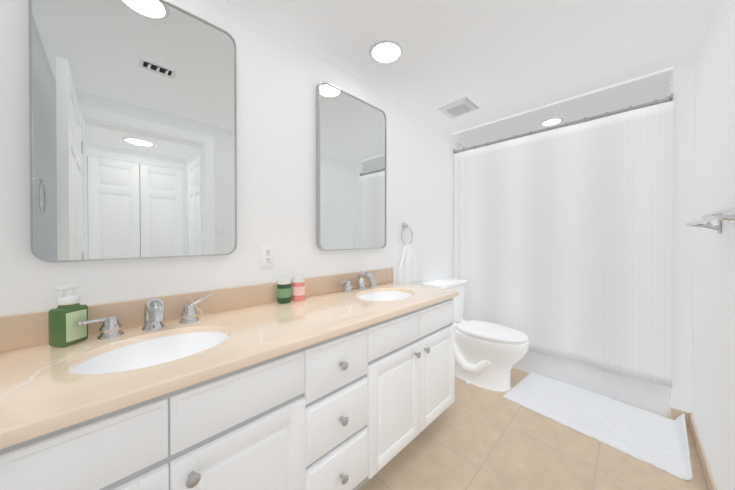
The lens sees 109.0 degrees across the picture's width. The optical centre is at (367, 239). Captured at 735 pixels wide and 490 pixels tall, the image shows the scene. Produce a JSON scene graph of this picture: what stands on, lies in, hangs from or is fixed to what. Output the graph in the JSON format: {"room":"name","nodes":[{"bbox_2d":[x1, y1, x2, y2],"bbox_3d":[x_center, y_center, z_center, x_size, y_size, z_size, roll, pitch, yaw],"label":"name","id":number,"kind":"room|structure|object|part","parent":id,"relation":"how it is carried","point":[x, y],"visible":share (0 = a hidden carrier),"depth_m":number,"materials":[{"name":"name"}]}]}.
{"room":"bathroom","nodes":[
{"label":"bathroom","id":0,"kind":"room"},
{"bbox_2d":[0,0,455,315],"bbox_3d":[0.129,0.009,2.131,3.950,2.395,0.120,0,1,-45],"label":"wall","id":1,"kind":"structure","parent":0,"point":[280,78],"depth_m":1.38,"materials":[{"name":"white paint"}]},
{"bbox_2d":[28,0,236,262],"bbox_3d":[-0.852,-0.443,1.045,0.610,1.037,0.037,0,1,-45],"label":"mirror","id":2,"kind":"object","parent":1,"relation":"attached to","point":[133,125],"visible":0.94,"depth_m":0.99,"materials":[{"name":"grey mirror"}]},
{"bbox_2d":[261,244,273,266],"bbox_3d":[-0.528,0.088,1.390,0.072,0.120,0.008,0,1,-45],"label":"outlet","id":3,"kind":"object","parent":1,"relation":"attached to","point":[267,255],"visible":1,"depth_m":1.39,"materials":[{"name":"white plastic"}]},
{"bbox_2d":[316,81,386,250],"bbox_3d":[-0.085,-0.448,1.803,0.610,1.037,0.037,0,1,-45],"label":"mirror","id":4,"kind":"object","parent":1,"relation":"attached to","point":[351,160],"visible":1,"depth_m":1.75,"materials":[{"name":"grey mirror"}]},
{"bbox_2d":[397,223,422,282],"bbox_3d":[0.353,0.116,2.219,0.342,0.511,0.069,0,1,-45],"label":"towel ring","id":5,"kind":"object","parent":1,"relation":"attached to","point":[409,267],"visible":1,"depth_m":2.18,"materials":[{"name":"white fabric"}]},
{"bbox_2d":[397,244,422,282],"bbox_3d":[0.358,0.207,2.215,0.342,0.330,0.057,0,1,-45],"label":"towel","id":6,"kind":"object","parent":5,"relation":"hanging from","point":[409,266],"depth_m":2.18,"materials":[{"name":"white fabric"}]},
{"bbox_2d":[456,137,471,152],"bbox_3d":[1.230,-0.213,3.127,0.723,1.807,0.010,0,1,-45],"label":"wall tile","id":7,"kind":"structure","parent":1,"relation":"attached to","point":[460,144],"depth_m":2.93,"materials":[{"name":"white tile"}]},
{"bbox_2d":[453,93,673,387],"bbox_3d":[1.486,0.005,2.295,0.090,1.963,1.552,0,1,-45],"label":"shower curtain","id":8,"kind":"object","parent":1,"relation":"attached to","point":[563,242],"visible":0.96,"depth_m":2.07,"materials":[{"name":"white fabric"}]},
{"bbox_2d":[221,0,716,132],"bbox_3d":[0.747,-1.154,1.498,3.710,0.060,1.640,0,1,-45],"label":"ceiling","id":9,"kind":"structure","parent":0,"point":[493,60],"depth_m":1.50,"materials":[{"name":"white paint"}]},
{"bbox_2d":[369,39,402,63],"bbox_3d":[0.111,-1.119,1.572,0.208,0.010,0.208,0,1,-45],"label":"recessed light","id":10,"kind":"object","parent":9,"relation":"in","point":[385,51],"visible":1,"depth_m":1.56,"materials":[{"name":"white plastic"}]},
{"bbox_2d":[436,96,480,118],"bbox_3d":[0.783,-1.114,2.251,0.270,0.030,0.270,0,1,-45],"label":"fan","id":11,"kind":"object","parent":9,"relation":"attached to","point":[459,107],"visible":1,"depth_m":2.21,"materials":[{"name":"white plastic"}]},
{"bbox_2d":[359,368,707,489],"bbox_3d":[0.756,1.247,0.665,5.130,0.060,3.100,0,1,-45],"label":"floor","id":12,"kind":"structure","parent":0,"point":[472,437],"depth_m":1.45,"materials":[{"name":"tile"}]},
{"bbox_2d":[0,295,458,489],"bbox_3d":[-0.275,0.793,1.240,1.869,0.839,0.582,0,1,-45],"label":"bathroom vanity","id":13,"kind":"object","parent":12,"relation":"on","point":[344,381],"depth_m":0.85,"materials":[{"name":"white wood"}]},
{"bbox_2d":[0,279,458,442],"bbox_3d":[-0.274,0.355,1.245,1.882,0.035,0.572,0,1,-45],"label":"countertop","id":14,"kind":"structure","parent":13,"relation":"on","point":[34,396],"depth_m":0.79,"materials":[{"name":"beige stone"}]},
{"bbox_2d":[48,284,87,346],"bbox_3d":[-0.972,0.245,0.853,0.059,0.190,0.072,0,0,7],"label":"soap bottle","id":15,"kind":"object","parent":14,"relation":"on","point":[68,313],"visible":1,"depth_m":0.83,"materials":[{"name":"green plastic"}]},
{"bbox_2d":[76,291,211,338],"bbox_3d":[-0.784,0.280,0.971,0.390,0.119,0.163,0,1,-45],"label":"faucet","id":16,"kind":"object","parent":14,"relation":"on","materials":[{"name":"silver metal"}]},
{"bbox_2d":[64,323,235,386],"bbox_3d":[-0.664,0.436,0.846,0.451,0.150,0.348,0,1,-45],"label":"sink","id":17,"kind":"object","parent":14,"relation":"in","point":[89,364],"depth_m":0.91,"materials":[{"name":"white ceramic"}]},
{"bbox_2d":[0,267,392,351],"bbox_3d":[-0.469,0.284,1.440,1.880,0.105,0.021,0,1,-45],"label":"backsplash","id":18,"kind":"structure","parent":14,"relation":"on","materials":[{"name":"stone"}]},
{"bbox_2d":[277,277,290,303],"bbox_3d":[-0.444,0.271,1.396,0.073,0.130,0.073,0,1,-45],"label":"candle","id":19,"kind":"object","parent":14,"relation":"on","point":[283,290],"visible":1,"depth_m":1.37,"materials":[{"name":"green wax"}]},
{"bbox_2d":[292,275,304,300],"bbox_3d":[-0.383,0.271,1.451,0.073,0.130,0.073,0,1,-45],"label":"candle","id":20,"kind":"object","parent":14,"relation":"on","point":[298,287],"visible":0.98,"depth_m":1.42,"materials":[{"name":"pink wax"}]},
{"bbox_2d":[336,271,383,290],"bbox_3d":[-0.009,0.275,1.737,0.390,0.119,0.163,0,1,-45],"label":"faucet","id":21,"kind":"object","parent":14,"relation":"on","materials":[{"name":"silver metal"}]},
{"bbox_2d":[356,287,411,302],"bbox_3d":[0.111,0.431,1.611,0.450,0.150,0.348,0,1,-45],"label":"sink","id":22,"kind":"object","parent":14,"relation":"in","point":[376,296],"depth_m":1.76,"materials":[{"name":"white ceramic"}]},
{"bbox_2d":[423,278,528,391],"bbox_3d":[0.957,0.806,2.302,0.476,0.800,0.804,0,1,-45],"label":"toilet","id":23,"kind":"object","parent":12,"relation":"on","point":[488,355],"visible":0.71,"depth_m":2.13,"materials":[{"name":"white ceramic"}]},
{"bbox_3d":[1.034,0.778,2.224,0.384,0.043,0.573,0,1,-45],"label":"seat","id":24,"kind":"part","parent":23,"relation":"part of","materials":[{"name":"white plastic"}]},
{"bbox_2d":[512,351,667,416],"bbox_3d":[1.760,0.952,2.576,0.754,0.504,1.531,0,1,-45],"label":"bathtub","id":25,"kind":"object","parent":12,"relation":"on","point":[647,396],"visible":0.12,"depth_m":2.01,"materials":[{"name":"white ceramic"}]},
{"bbox_2d":[503,372,692,479],"bbox_3d":[1.522,1.165,1.829,0.636,0.086,0.933,0,1,-45],"label":"bath rug","id":26,"kind":"object","parent":12,"relation":"on","point":[655,440],"visible":1,"depth_m":1.71,"materials":[{"name":"white fabric"}]},
{"bbox_2d":[452,66,673,147],"bbox_3d":[1.742,-1.122,2.545,0.823,0.018,1.550,0,1,-45],"label":"soffit","id":27,"kind":"structure","parent":0,"point":[648,88],"depth_m":2.23,"materials":[{"name":"white paint"}]},
{"bbox_2d":[540,117,562,125],"bbox_3d":[1.739,-1.107,2.478,0.184,0.010,0.184,0,1,-45],"label":"recessed light","id":28,"kind":"object","parent":27,"relation":"attached to","point":[551,121],"visible":1,"depth_m":2.46,"materials":[{"name":"white plastic"}]},
{"bbox_2d":[668,63,694,414],"bbox_3d":[2.336,0.040,1.986,0.775,2.335,0.090,0,1,-45],"label":"wall","id":29,"kind":"structure","parent":0,"point":[680,390],"depth_m":1.71,"materials":[{"name":"white paint"}]},
{"bbox_2d":[664,75,671,102],"bbox_3d":[2.312,-0.206,2.031,0.723,1.807,0.010,0,1,-45],"label":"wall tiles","id":30,"kind":"structure","parent":29,"relation":"attached to","point":[669,90],"depth_m":1.80,"materials":[{"name":"white tile"}]},
{"bbox_2d":[692,0,734,489],"bbox_3d":[1.696,0.016,1.206,2.780,2.395,0.120,0,1,-45],"label":"wall","id":31,"kind":"structure","parent":0,"point":[713,372],"depth_m":1.23,"materials":[{"name":"white paint"}]},
{"bbox_2d":[682,411,716,489],"bbox_3d":[1.398,1.172,1.025,1.920,0.085,0.030,0,1,-45],"label":"baseboard","id":32,"kind":"structure","parent":31,"relation":"attached to","point":[690,423],"depth_m":1.42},
{"bbox_2d":[685,205,734,232],"bbox_3d":[1.302,-0.067,0.972,0.650,0.083,0.098,0,1,-45],"label":"towel bar","id":33,"kind":"object","parent":31,"relation":"attached to","point":[718,216],"visible":1,"depth_m":0.97,"materials":[{"name":"silver metal"}]}
]}

